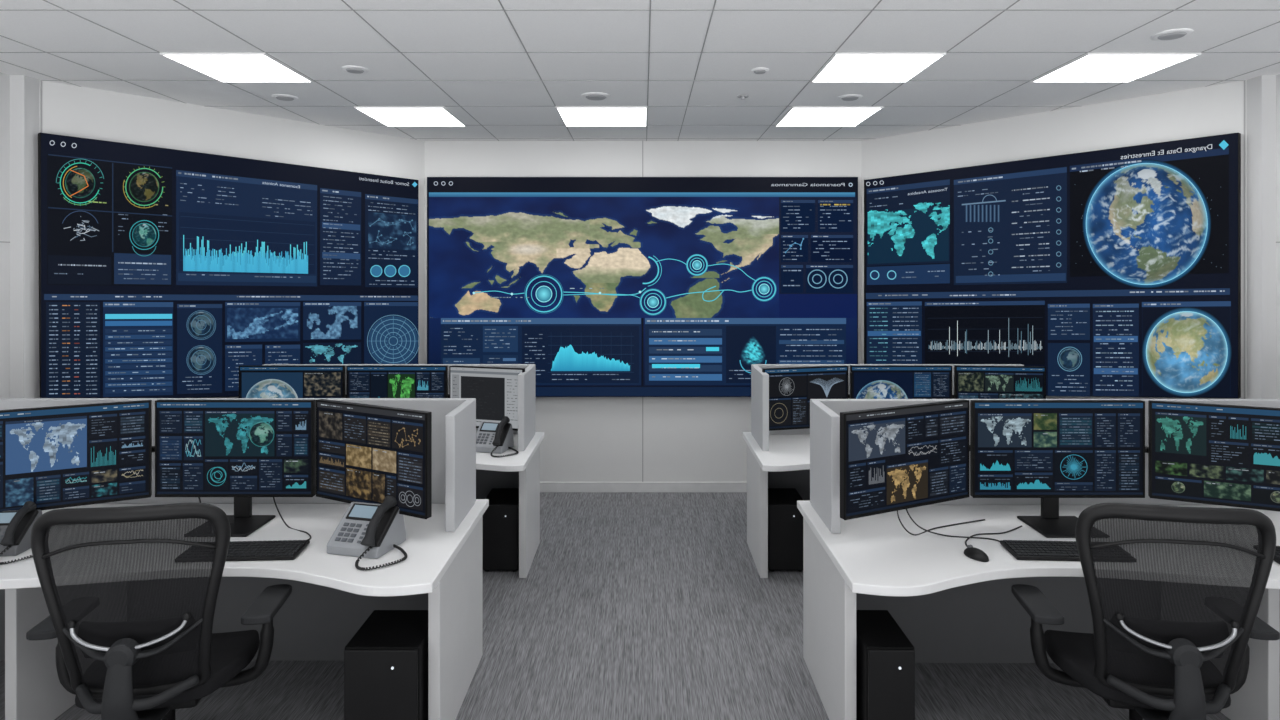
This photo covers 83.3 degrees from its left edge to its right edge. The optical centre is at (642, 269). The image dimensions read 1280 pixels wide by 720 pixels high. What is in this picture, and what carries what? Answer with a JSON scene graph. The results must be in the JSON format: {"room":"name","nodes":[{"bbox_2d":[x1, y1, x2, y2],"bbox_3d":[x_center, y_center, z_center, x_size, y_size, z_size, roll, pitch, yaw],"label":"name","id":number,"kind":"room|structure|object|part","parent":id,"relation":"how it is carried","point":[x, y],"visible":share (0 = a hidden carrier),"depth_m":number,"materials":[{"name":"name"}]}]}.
{"room":"control room","nodes":[
{"label":"control room","id":0,"kind":"room"},
{"bbox_2d":[0,72,9,397],"bbox_3d":[-3.559,0.387,1.840,0.122,2.927,4.280,0,0,0],"label":"wall","id":1,"kind":"structure","parent":0,"point":[4,78],"depth_m":3.95,"materials":[{"name":"paint"}]},
{"bbox_2d":[10,75,38,397],"bbox_3d":[-3.520,0.387,4.065,0.200,2.927,0.170,0,0,0],"label":"wall","id":2,"kind":"structure","parent":0,"point":[24,90],"depth_m":3.98,"materials":[{"name":"paint"}]},
{"bbox_2d":[39,80,424,397],"bbox_3d":[-2.657,0.387,5.071,0.103,2.927,2.499,0,0,40],"label":"wall","id":3,"kind":"structure","parent":0,"point":[64,109],"depth_m":4.84,"materials":[{"name":"paint"}]},
{"bbox_2d":[38,133,419,397],"bbox_3d":[-2.626,0.112,4.979,0.062,1.764,2.415,0,0,40],"label":"video wall","id":4,"kind":"structure","parent":3,"relation":"attached to","point":[164,272],"depth_m":4.69,"materials":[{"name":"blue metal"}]},
{"bbox_2d":[0,492,1229,719],"bbox_3d":[0.000,1.900,2.950,7.600,0.100,6.500,0,0,0],"label":"floor","id":5,"kind":"structure","parent":0,"point":[628,605],"depth_m":3.53,"materials":[{"name":"carpet"}]},
{"bbox_2d":[26,503,291,719],"bbox_3d":[-1.671,1.290,2.493,0.747,1.117,0.666,0,0,25],"label":"office chair","id":6,"kind":"object","parent":5,"relation":"on","point":[130,593],"visible":1,"depth_m":2.27,"materials":[{"name":"black fabric"}]},
{"bbox_3d":[-1.887,1.343,2.481,0.234,0.275,0.059,0,0,-13],"label":"arm post","id":7,"kind":"part","parent":6,"relation":"part of","materials":[{"name":"black plastic"}]},
{"bbox_3d":[-1.623,1.056,2.288,0.524,0.588,0.128,0,0,-9],"label":"backrest","id":8,"kind":"part","parent":6,"relation":"part of","materials":[{"name":"black fabric"}]},
{"bbox_3d":[-1.623,1.057,2.284,0.574,0.650,0.170,0,0,-9],"label":"backrest frame","id":9,"kind":"part","parent":6,"relation":"part of","materials":[{"name":"black plastic"}]},
{"bbox_3d":[-1.664,1.407,2.546,0.524,0.098,0.486,0,0,-9],"label":"seat","id":10,"kind":"part","parent":6,"relation":"part of","materials":[{"name":"fabric"}]},
{"bbox_3d":[-1.433,1.343,2.553,0.234,0.275,0.059,0,0,-5],"label":"arm post","id":11,"kind":"part","parent":6,"relation":"part of","materials":[{"name":"black plastic"}]},
{"bbox_2d":[0,398,488,719],"bbox_3d":[-2.020,1.230,2.980,2.560,1.240,0.960,0,0,0],"label":"desk","id":12,"kind":"object","parent":5,"relation":"on","point":[330,599],"visible":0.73,"depth_m":3.11,"materials":[{"name":"laminate"}]},
{"bbox_2d":[0,501,41,564],"bbox_3d":[-2.456,1.009,2.796,0.273,0.180,0.249,0,0,-6],"label":"desk phone","id":13,"kind":"object","parent":12,"relation":"on","point":[16,526],"visible":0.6,"depth_m":2.81,"materials":[{"name":"grey plastic"}]},
{"bbox_3d":[-2.380,1.074,2.759,0.113,0.049,0.168,0,0,15],"label":"cord","id":14,"kind":"part","parent":13,"relation":"part of","materials":[{"name":"black plastic"}]},
{"bbox_3d":[-2.442,1.492,3.080,0.045,0.715,0.600,0,0,0],"label":"panel","id":15,"kind":"part","parent":12,"relation":"part of","materials":[{"name":"white laminate"}]},
{"bbox_2d":[0,400,154,511],"bbox_3d":[-2.259,0.770,3.062,1.004,0.415,0.172,0,0,-21],"label":"monitor","id":16,"kind":"object","parent":12,"relation":"on","point":[55,457],"visible":0.99,"depth_m":2.98,"materials":[{"name":"blue glass"}]},
{"bbox_3d":[-2.058,1.492,3.425,2.485,0.715,0.030,0,0,0],"label":"modesty panel","id":17,"kind":"part","parent":12,"relation":"part of","materials":[{"name":"grey laminate"}]},
{"bbox_2d":[155,400,315,536],"bbox_3d":[-1.760,0.831,3.080,0.678,0.537,0.240,0,0,0],"label":"monitor","id":18,"kind":"object","parent":12,"relation":"on","point":[242,450],"visible":0.98,"depth_m":3.10,"materials":[{"name":"black plastic"}]},
{"bbox_2d":[0,499,488,595],"bbox_3d":[-2.020,1.117,2.980,2.560,0.035,0.960,0,0,0],"label":"countertop","id":19,"kind":"structure","parent":12,"relation":"on","point":[430,550],"depth_m":2.75,"materials":[{"name":"laminate"}]},
{"bbox_2d":[226,540,309,560],"bbox_3d":[-1.545,1.086,2.789,0.440,0.026,0.150,0,0,-3],"label":"keyboard","id":20,"kind":"object","parent":12,"relation":"on","point":[237,550],"visible":0.62,"depth_m":2.77,"materials":[{"name":"black plastic"}]},
{"bbox_2d":[273,497,310,539],"bbox_3d":[-1.482,1.012,3.030,0.134,0.185,0.334,0,0,-30],"label":"cable","id":21,"kind":"object","parent":12,"relation":"on","point":[273,497],"visible":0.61,"depth_m":3.09,"materials":[{"name":"black plastic"}]},
{"bbox_2d":[327,496,406,570],"bbox_3d":[-1.053,0.999,2.791,0.338,0.202,0.307,0,0,14],"label":"desk phone","id":22,"kind":"object","parent":12,"relation":"on","point":[365,530],"visible":1,"depth_m":2.80,"materials":[{"name":"grey plastic"},{"name":"black plastic"},{"name":"dark rubber"}]},
{"bbox_3d":[-0.980,1.071,2.715,0.140,0.054,0.207,0,0,35],"label":"cord","id":23,"kind":"part","parent":22,"relation":"part of","materials":[{"name":"black plastic"}]},
{"bbox_2d":[316,399,431,518],"bbox_3d":[-1.280,0.766,3.069,1.002,0.415,0.176,0,0,21],"label":"monitor","id":24,"kind":"object","parent":12,"relation":"on","point":[366,453],"visible":0.99,"depth_m":2.94,"materials":[{"name":"glass"}]},
{"bbox_3d":[-0.792,1.492,3.094,0.045,0.715,0.728,0,0,0],"label":"panel","id":25,"kind":"part","parent":12,"relation":"part of","materials":[{"name":"white laminate"}]},
{"bbox_2d":[344,610,427,719],"bbox_3d":[-0.970,1.625,2.813,0.280,0.450,0.313,0,0,0],"label":"computer tower","id":26,"kind":"object","parent":5,"relation":"on","point":[386,659],"visible":0.85,"depth_m":2.66,"materials":[{"name":"black metal"}]},
{"bbox_3d":[-0.970,1.618,2.666,0.272,0.424,0.012,0,0,0],"label":"panel","id":27,"kind":"part","parent":26,"relation":"part of","materials":[{"name":"black plastic"}]},
{"bbox_2d":[264,364,543,577],"bbox_3d":[-1.610,1.242,4.469,1.880,1.215,0.842,0,0,0],"label":"desk","id":28,"kind":"object","parent":5,"relation":"on","point":[521,470],"visible":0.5,"depth_m":4.53,"materials":[{"name":"laminate"}]},
{"bbox_2d":[239,365,345,397],"bbox_3d":[-2.078,0.816,4.650,1.007,0.407,0.109,0,0,0],"label":"monitor","id":29,"kind":"object","parent":28,"relation":"on","point":[255,381],"visible":0.53,"depth_m":4.60,"materials":[{"name":"black plastic"}]},
{"bbox_2d":[346,365,447,397],"bbox_3d":[-1.574,0.856,4.580,0.640,0.487,0.240,0,0,0],"label":"monitor","id":30,"kind":"object","parent":28,"relation":"on","point":[362,381],"visible":0.54,"depth_m":4.60,"materials":[{"name":"black plastic"}]},
{"bbox_2d":[448,365,524,430],"bbox_3d":[-1.148,0.805,4.613,0.866,0.385,0.134,0,0,15],"label":"monitor","id":31,"kind":"object","parent":28,"relation":"on","point":[495,389],"visible":0.66,"depth_m":4.52,"materials":[{"name":"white plastic"}]},
{"bbox_2d":[476,416,518,457],"bbox_3d":[-0.886,0.999,4.358,0.306,0.202,0.278,0,0,14],"label":"desk phone","id":32,"kind":"object","parent":28,"relation":"on","point":[491,437],"visible":0.98,"depth_m":4.37,"materials":[{"name":"grey plastic"}]},
{"bbox_3d":[-0.820,1.071,4.289,0.127,0.054,0.187,0,0,35],"label":"cord","id":33,"kind":"part","parent":32,"relation":"part of","materials":[{"name":"black plastic"}]},
{"bbox_3d":[-1.647,1.492,4.855,1.805,0.715,0.030,0,0,0],"label":"modesty panel","id":34,"kind":"part","parent":28,"relation":"part of","materials":[{"name":"black laminate"}]},
{"bbox_2d":[476,432,543,471],"bbox_3d":[-1.610,1.117,4.469,1.880,0.035,0.842,0,0,0],"label":"countertop","id":35,"kind":"structure","parent":28,"relation":"on","point":[484,461],"depth_m":4.20,"materials":[{"name":"laminate"}]},
{"bbox_3d":[-0.723,1.492,4.604,0.045,0.715,0.568,0,0,0],"label":"panel","id":36,"kind":"part","parent":28,"relation":"part of","materials":[{"name":"white laminate"}]},
{"bbox_2d":[483,488,518,571],"bbox_3d":[-0.875,1.640,4.553,0.230,0.420,0.333,0,0,0],"label":"computer tower","id":37,"kind":"object","parent":5,"relation":"on","point":[501,517],"visible":0.7,"depth_m":4.39,"materials":[{"name":"black metal"}]},
{"bbox_2d":[768,488,803,571],"bbox_3d":[0.882,1.640,4.553,0.235,0.420,0.333,0,0,0],"label":"computer tower","id":38,"kind":"object","parent":5,"relation":"on","point":[785,520],"visible":0.68,"depth_m":4.39,"materials":[{"name":"black metal"}]},
{"bbox_2d":[742,364,1023,577],"bbox_3d":[1.613,1.242,4.469,1.875,1.215,0.842,0,0,0],"label":"desk","id":39,"kind":"object","parent":5,"relation":"on","point":[776,458],"visible":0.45,"depth_m":4.54,"materials":[{"name":"laminate"}]},
{"bbox_3d":[0.728,1.492,4.604,0.045,0.715,0.568,0,0,0],"label":"panel","id":40,"kind":"part","parent":39,"relation":"part of","materials":[{"name":"white laminate"}]},
{"bbox_2d":[742,432,809,471],"bbox_3d":[1.613,1.117,4.469,1.875,0.035,0.842,0,0,0],"label":"countertop","id":41,"kind":"structure","parent":39,"relation":"on","point":[787,452],"depth_m":4.34,"materials":[{"name":"laminate"}]},
{"bbox_3d":[1.650,1.492,4.855,1.800,0.715,0.030,0,0,0],"label":"modesty panel","id":42,"kind":"part","parent":39,"relation":"part of","materials":[{"name":"black laminate"}]},
{"bbox_2d":[762,365,849,430],"bbox_3d":[1.190,0.805,4.613,0.931,0.385,0.124,0,0,-14],"label":"monitor","id":43,"kind":"object","parent":39,"relation":"on","point":[791,389],"visible":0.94,"depth_m":4.52,"materials":[{"name":"black glass"}]},
{"bbox_2d":[850,365,951,398],"bbox_3d":[1.651,0.856,4.580,0.646,0.487,0.240,0,0,0],"label":"monitor","id":44,"kind":"object","parent":39,"relation":"on","point":[866,381],"visible":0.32,"depth_m":4.60,"materials":[{"name":"black plastic"}]},
{"bbox_2d":[952,365,1045,398],"bbox_3d":[2.099,0.805,4.641,0.904,0.385,0.108,0,0,5],"label":"monitor","id":45,"kind":"object","parent":39,"relation":"on","point":[970,382],"visible":0.39,"depth_m":4.57,"materials":[{"name":"black plastic"}]},
{"bbox_2d":[856,610,914,719],"bbox_3d":[0.920,1.625,2.813,0.180,0.450,0.313,0,0,0],"label":"computer tower","id":46,"kind":"object","parent":5,"relation":"on","point":[885,656],"visible":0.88,"depth_m":2.66,"materials":[{"name":"black metal"}]},
{"bbox_3d":[0.920,1.618,2.666,0.172,0.424,0.012,0,0,0],"label":"panel","id":47,"kind":"part","parent":46,"relation":"part of","materials":[{"name":"black plastic"}]},
{"bbox_2d":[797,399,1279,719],"bbox_3d":[2.018,1.230,2.970,2.565,1.240,0.940,0,0,0],"label":"desk","id":48,"kind":"object","parent":5,"relation":"on","point":[952,606],"visible":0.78,"depth_m":3.12,"materials":[{"name":"laminate"}]},
{"bbox_3d":[0.787,1.492,3.084,0.045,0.715,0.708,0,0,0],"label":"panel","id":49,"kind":"part","parent":48,"relation":"part of","materials":[{"name":"white laminate"}]},
{"bbox_2d":[840,399,969,519],"bbox_3d":[1.260,0.766,3.061,1.076,0.415,0.169,0,0,-20],"label":"monitor","id":50,"kind":"object","parent":48,"relation":"on","point":[896,458],"visible":0.99,"depth_m":2.93,"materials":[{"name":"glass"}]},
{"bbox_2d":[897,511,984,535],"bbox_3d":[1.278,1.017,3.059,0.488,0.173,0.032,0,0,-22],"label":"cable","id":51,"kind":"object","parent":48,"relation":"on","point":[897,511],"visible":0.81,"depth_m":3.06,"materials":[{"name":"black rubber"}]},
{"bbox_2d":[906,509,999,541],"bbox_3d":[1.288,1.015,2.952,0.408,0.172,0.072,0,0,23],"label":"cable","id":52,"kind":"object","parent":48,"relation":"on","point":[906,509],"visible":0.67,"depth_m":2.97,"materials":[{"name":"black rubber"}]},
{"bbox_3d":[2.055,1.492,3.405,2.490,0.715,0.030,0,0,0],"label":"modesty panel","id":53,"kind":"part","parent":48,"relation":"part of","materials":[{"name":"grey laminate"}]},
{"bbox_2d":[964,545,988,561],"bbox_3d":[1.275,1.080,2.755,0.062,0.037,0.104,0,0,-25],"label":"computer mouse","id":54,"kind":"object","parent":48,"relation":"on","point":[974,553],"visible":1,"depth_m":2.73,"materials":[{"name":"black plastic"}]},
{"bbox_2d":[965,525,1021,545],"bbox_3d":[1.426,1.095,2.974,0.436,0.006,0.079,0,0,-38],"label":"cable","id":55,"kind":"object","parent":48,"relation":"on","point":[968,538],"visible":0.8,"depth_m":2.99,"materials":[{"name":"black rubber"}]},
{"bbox_2d":[797,501,1279,595],"bbox_3d":[2.018,1.117,2.970,2.565,0.035,0.940,0,0,0],"label":"countertop","id":56,"kind":"structure","parent":48,"relation":"on","point":[873,554],"depth_m":2.85,"materials":[{"name":"laminate"}]},
{"bbox_2d":[1000,540,1079,560],"bbox_3d":[1.640,1.086,2.789,0.440,0.026,0.150,0,0,3],"label":"keyboard","id":57,"kind":"object","parent":48,"relation":"on","point":[1020,549],"visible":0.51,"depth_m":2.77,"materials":[{"name":"black plastic"}]},
{"bbox_2d":[970,400,1144,537],"bbox_3d":[1.784,0.831,3.070,0.736,0.537,0.240,0,0,0],"label":"monitor","id":58,"kind":"object","parent":48,"relation":"on","point":[1047,450],"visible":1,"depth_m":3.09,"materials":[{"name":"glass"}]},
{"bbox_2d":[1145,400,1279,511],"bbox_3d":[2.312,0.770,3.067,1.076,0.415,0.161,0,0,19],"label":"monitor","id":59,"kind":"object","parent":48,"relation":"on","point":[1213,454],"visible":0.99,"depth_m":3.00,"materials":[{"name":"glass"}]},
{"bbox_3d":[2.438,1.492,3.070,0.045,0.715,0.580,0,0,0],"label":"panel","id":60,"kind":"part","parent":48,"relation":"part of","materials":[{"name":"white laminate"}]},
{"bbox_2d":[1273,546,1279,563],"bbox_3d":[2.600,1.086,2.719,0.440,0.026,0.150,0,0,8],"label":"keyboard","id":61,"kind":"object","parent":48,"relation":"on","point":[1277,551],"visible":0.34,"depth_m":2.72,"materials":[{"name":"black plastic"}]},
{"bbox_2d":[1011,503,1279,719],"bbox_3d":[1.706,1.290,2.498,0.747,1.117,0.666,0,0,43],"label":"office chair","id":62,"kind":"object","parent":5,"relation":"on","point":[1175,593],"visible":1,"depth_m":2.27,"materials":[{"name":"black"}]},
{"bbox_3d":[1.498,1.343,2.553,0.234,0.275,0.059,0,0,5],"label":"arm post","id":63,"kind":"part","parent":62,"relation":"part of","materials":[{"name":"black plastic"}]},
{"bbox_3d":[1.729,1.407,2.546,0.524,0.098,0.486,0,0,9],"label":"seat","id":64,"kind":"part","parent":62,"relation":"part of","materials":[{"name":"fabric"}]},
{"bbox_3d":[1.688,1.057,2.284,0.574,0.650,0.170,0,0,9],"label":"backrest frame","id":65,"kind":"part","parent":62,"relation":"part of","materials":[{"name":"black plastic"}]},
{"bbox_3d":[1.688,1.056,2.288,0.524,0.588,0.128,0,0,9],"label":"backrest","id":66,"kind":"part","parent":62,"relation":"part of","materials":[{"name":"black fabric"}]},
{"bbox_3d":[1.952,1.343,2.481,0.234,0.275,0.059,0,0,13],"label":"arm post","id":67,"kind":"part","parent":62,"relation":"part of","materials":[{"name":"black plastic"}]},
{"bbox_2d":[0,0,1279,140],"bbox_3d":[0.000,-1.126,2.950,7.600,0.102,6.500,0,0,0],"label":"ceiling","id":68,"kind":"structure","parent":0,"point":[503,68],"depth_m":3.60,"materials":[{"name":"tile"}]},
{"bbox_2d":[160,53,313,82],"bbox_3d":[-2.130,-1.071,3.825,0.520,0.012,0.530,0,0,0],"label":"recessed light","id":69,"kind":"object","parent":68,"relation":"in","point":[222,67],"visible":1,"depth_m":3.80,"materials":[{"name":"white plastic"}]},
{"bbox_2d":[272,94,297,100],"bbox_3d":[-2.229,-1.069,4.482,0.149,0.016,0.149,0,0,0],"label":"ceiling speaker","id":70,"kind":"object","parent":68,"relation":"attached to","point":[284,97],"visible":1,"depth_m":4.45,"materials":[{"name":"white plastic"}]},
{"bbox_2d":[276,96,293,100],"bbox_3d":[-2.229,-1.065,4.482,0.105,0.008,0.105,0,0,0],"label":"grille","id":71,"kind":"object","parent":70,"relation":"attached to","point":[285,98],"depth_m":4.46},
{"bbox_2d":[341,65,367,73],"bbox_3d":[-1.543,-1.069,3.858,0.134,0.016,0.134,0,0,0],"label":"smoke detector","id":72,"kind":"object","parent":68,"relation":"attached to","point":[352,69],"visible":1,"depth_m":3.83,"materials":[{"name":"white plastic"}]},
{"bbox_2d":[346,68,363,73],"bbox_3d":[-1.543,-1.065,3.858,0.094,0.008,0.094,0,0,0],"label":"grille","id":73,"kind":"object","parent":72,"relation":"attached to","point":[352,70],"depth_m":3.84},
{"bbox_2d":[354,106,466,126],"bbox_3d":[-1.605,-1.071,5.040,0.590,0.012,0.620,0,0,0],"label":"recessed light","id":74,"kind":"object","parent":68,"relation":"in","point":[389,116],"visible":1,"depth_m":5.01,"materials":[{"name":"white plastic"}]},
{"bbox_2d":[581,92,610,99],"bbox_3d":[-0.291,-1.069,4.457,0.186,0.016,0.186,0,0,0],"label":"ceiling speaker","id":75,"kind":"object","parent":68,"relation":"attached to","point":[592,95],"visible":1,"depth_m":4.42,"materials":[{"name":"white plastic"}]},
{"bbox_2d":[586,95,605,99],"bbox_3d":[-0.291,-1.065,4.457,0.130,0.008,0.130,0,0,0],"label":"grille","id":76,"kind":"object","parent":75,"relation":"attached to","point":[590,97],"depth_m":4.43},
{"bbox_2d":[555,106,647,126],"bbox_3d":[-0.273,-1.071,5.040,0.605,0.012,0.620,0,0,0],"label":"recessed light","id":77,"kind":"object","parent":68,"relation":"in","point":[571,116],"visible":1,"depth_m":5.01,"materials":[{"name":"white plastic"}]},
{"bbox_2d":[737,95,747,99],"bbox_3d":[0.619,-1.067,4.457,0.068,0.020,0.068,0,0,0],"label":"sprinkler head","id":78,"kind":"object","parent":68,"relation":"attached to","point":[742,97],"visible":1,"depth_m":4.44},
{"bbox_2d":[751,67,768,73],"bbox_3d":[0.630,-1.069,3.877,0.097,0.016,0.097,0,0,0],"label":"smoke detector","id":79,"kind":"object","parent":68,"relation":"attached to","point":[760,70],"visible":1,"depth_m":3.85,"materials":[{"name":"white plastic"}]},
{"bbox_2d":[754,70,765,73],"bbox_3d":[0.630,-1.065,3.877,0.068,0.008,0.068,0,0,0],"label":"grille","id":80,"kind":"object","parent":79,"relation":"attached to","point":[755,71],"depth_m":3.86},
{"bbox_2d":[775,106,883,126],"bbox_3d":[1.280,-1.071,5.040,0.600,0.012,0.620,0,0,0],"label":"recessed light","id":81,"kind":"object","parent":68,"relation":"in","point":[796,116],"visible":1,"depth_m":5.01,"materials":[{"name":"white plastic"}]},
{"bbox_2d":[838,94,862,100],"bbox_3d":[1.289,-1.069,4.482,0.149,0.016,0.149,0,0,0],"label":"ceiling speaker","id":82,"kind":"object","parent":68,"relation":"attached to","point":[849,97],"visible":1,"depth_m":4.45,"materials":[{"name":"white plastic"}]},
{"bbox_2d":[841,96,858,100],"bbox_3d":[1.289,-1.065,4.482,0.105,0.008,0.105,0,0,0],"label":"grille","id":83,"kind":"object","parent":82,"relation":"attached to","point":[846,98],"depth_m":4.46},
{"bbox_2d":[810,53,945,82],"bbox_3d":[1.225,-1.071,3.825,0.550,0.012,0.530,0,0,0],"label":"recessed light","id":84,"kind":"object","parent":68,"relation":"in","point":[841,67],"visible":1,"depth_m":3.80,"materials":[{"name":"white plastic"}]},
{"bbox_2d":[1030,53,1200,82],"bbox_3d":[2.480,-1.071,3.825,0.560,0.012,0.530,0,0,0],"label":"recessed light","id":85,"kind":"object","parent":68,"relation":"in","point":[1089,67],"visible":1,"depth_m":3.80,"materials":[{"name":"white plastic"}]},
{"bbox_2d":[1151,28,1192,39],"bbox_3d":[2.414,-1.069,3.286,0.155,0.016,0.155,0,0,0],"label":"ceiling speaker","id":86,"kind":"object","parent":68,"relation":"attached to","point":[1172,34],"visible":1,"depth_m":3.26,"materials":[{"name":"white plastic"}]},
{"bbox_2d":[1158,32,1186,39],"bbox_3d":[2.414,-1.065,3.286,0.109,0.008,0.109,0,0,0],"label":"grille","id":87,"kind":"object","parent":86,"relation":"attached to","point":[1161,35],"depth_m":3.27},
{"bbox_2d":[425,141,860,481],"bbox_3d":[0.000,0.387,6.048,3.840,2.927,0.103,0,0,0],"label":"wall","id":88,"kind":"structure","parent":0,"point":[586,439],"depth_m":6.00,"materials":[{"name":"paint"}]},
{"bbox_2d":[427,177,857,396],"bbox_3d":[-0.004,0.140,5.955,3.550,1.812,0.061,0,0,0],"label":"video wall","id":89,"kind":"structure","parent":88,"relation":"attached to","point":[608,286],"depth_m":5.93,"materials":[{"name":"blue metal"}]},
{"bbox_2d":[540,482,746,491],"bbox_3d":[0.000,1.808,5.993,3.640,0.085,0.014,0,0,0],"label":"baseboard","id":90,"kind":"structure","parent":88,"relation":"attached to","point":[544,486],"depth_m":5.99,"materials":[{"name":"paint"}]},
{"bbox_2d":[861,80,1246,398],"bbox_3d":[2.657,0.387,5.071,0.103,2.927,2.499,0,0,-40],"label":"wall","id":91,"kind":"structure","parent":0,"point":[1220,109],"depth_m":4.73,"materials":[{"name":"paint"}]},
{"bbox_2d":[864,133,1240,398],"bbox_3d":[2.606,0.119,5.002,0.060,1.790,2.411,0,0,-40],"label":"video wall","id":92,"kind":"structure","parent":91,"relation":"attached to","point":[1115,272],"depth_m":4.70,"materials":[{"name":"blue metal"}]},
{"bbox_2d":[1247,75,1275,398],"bbox_3d":[3.520,0.387,4.065,0.200,2.927,0.170,0,0,0],"label":"wall","id":93,"kind":"structure","parent":0,"point":[1261,90],"depth_m":3.98,"materials":[{"name":"paint"}]},
{"bbox_2d":[1276,74,1279,398],"bbox_3d":[3.559,0.387,1.840,0.122,2.927,4.280,0,0,0],"label":"wall","id":94,"kind":"structure","parent":0,"point":[1278,75],"depth_m":3.97,"materials":[{"name":"paint"}]}
]}

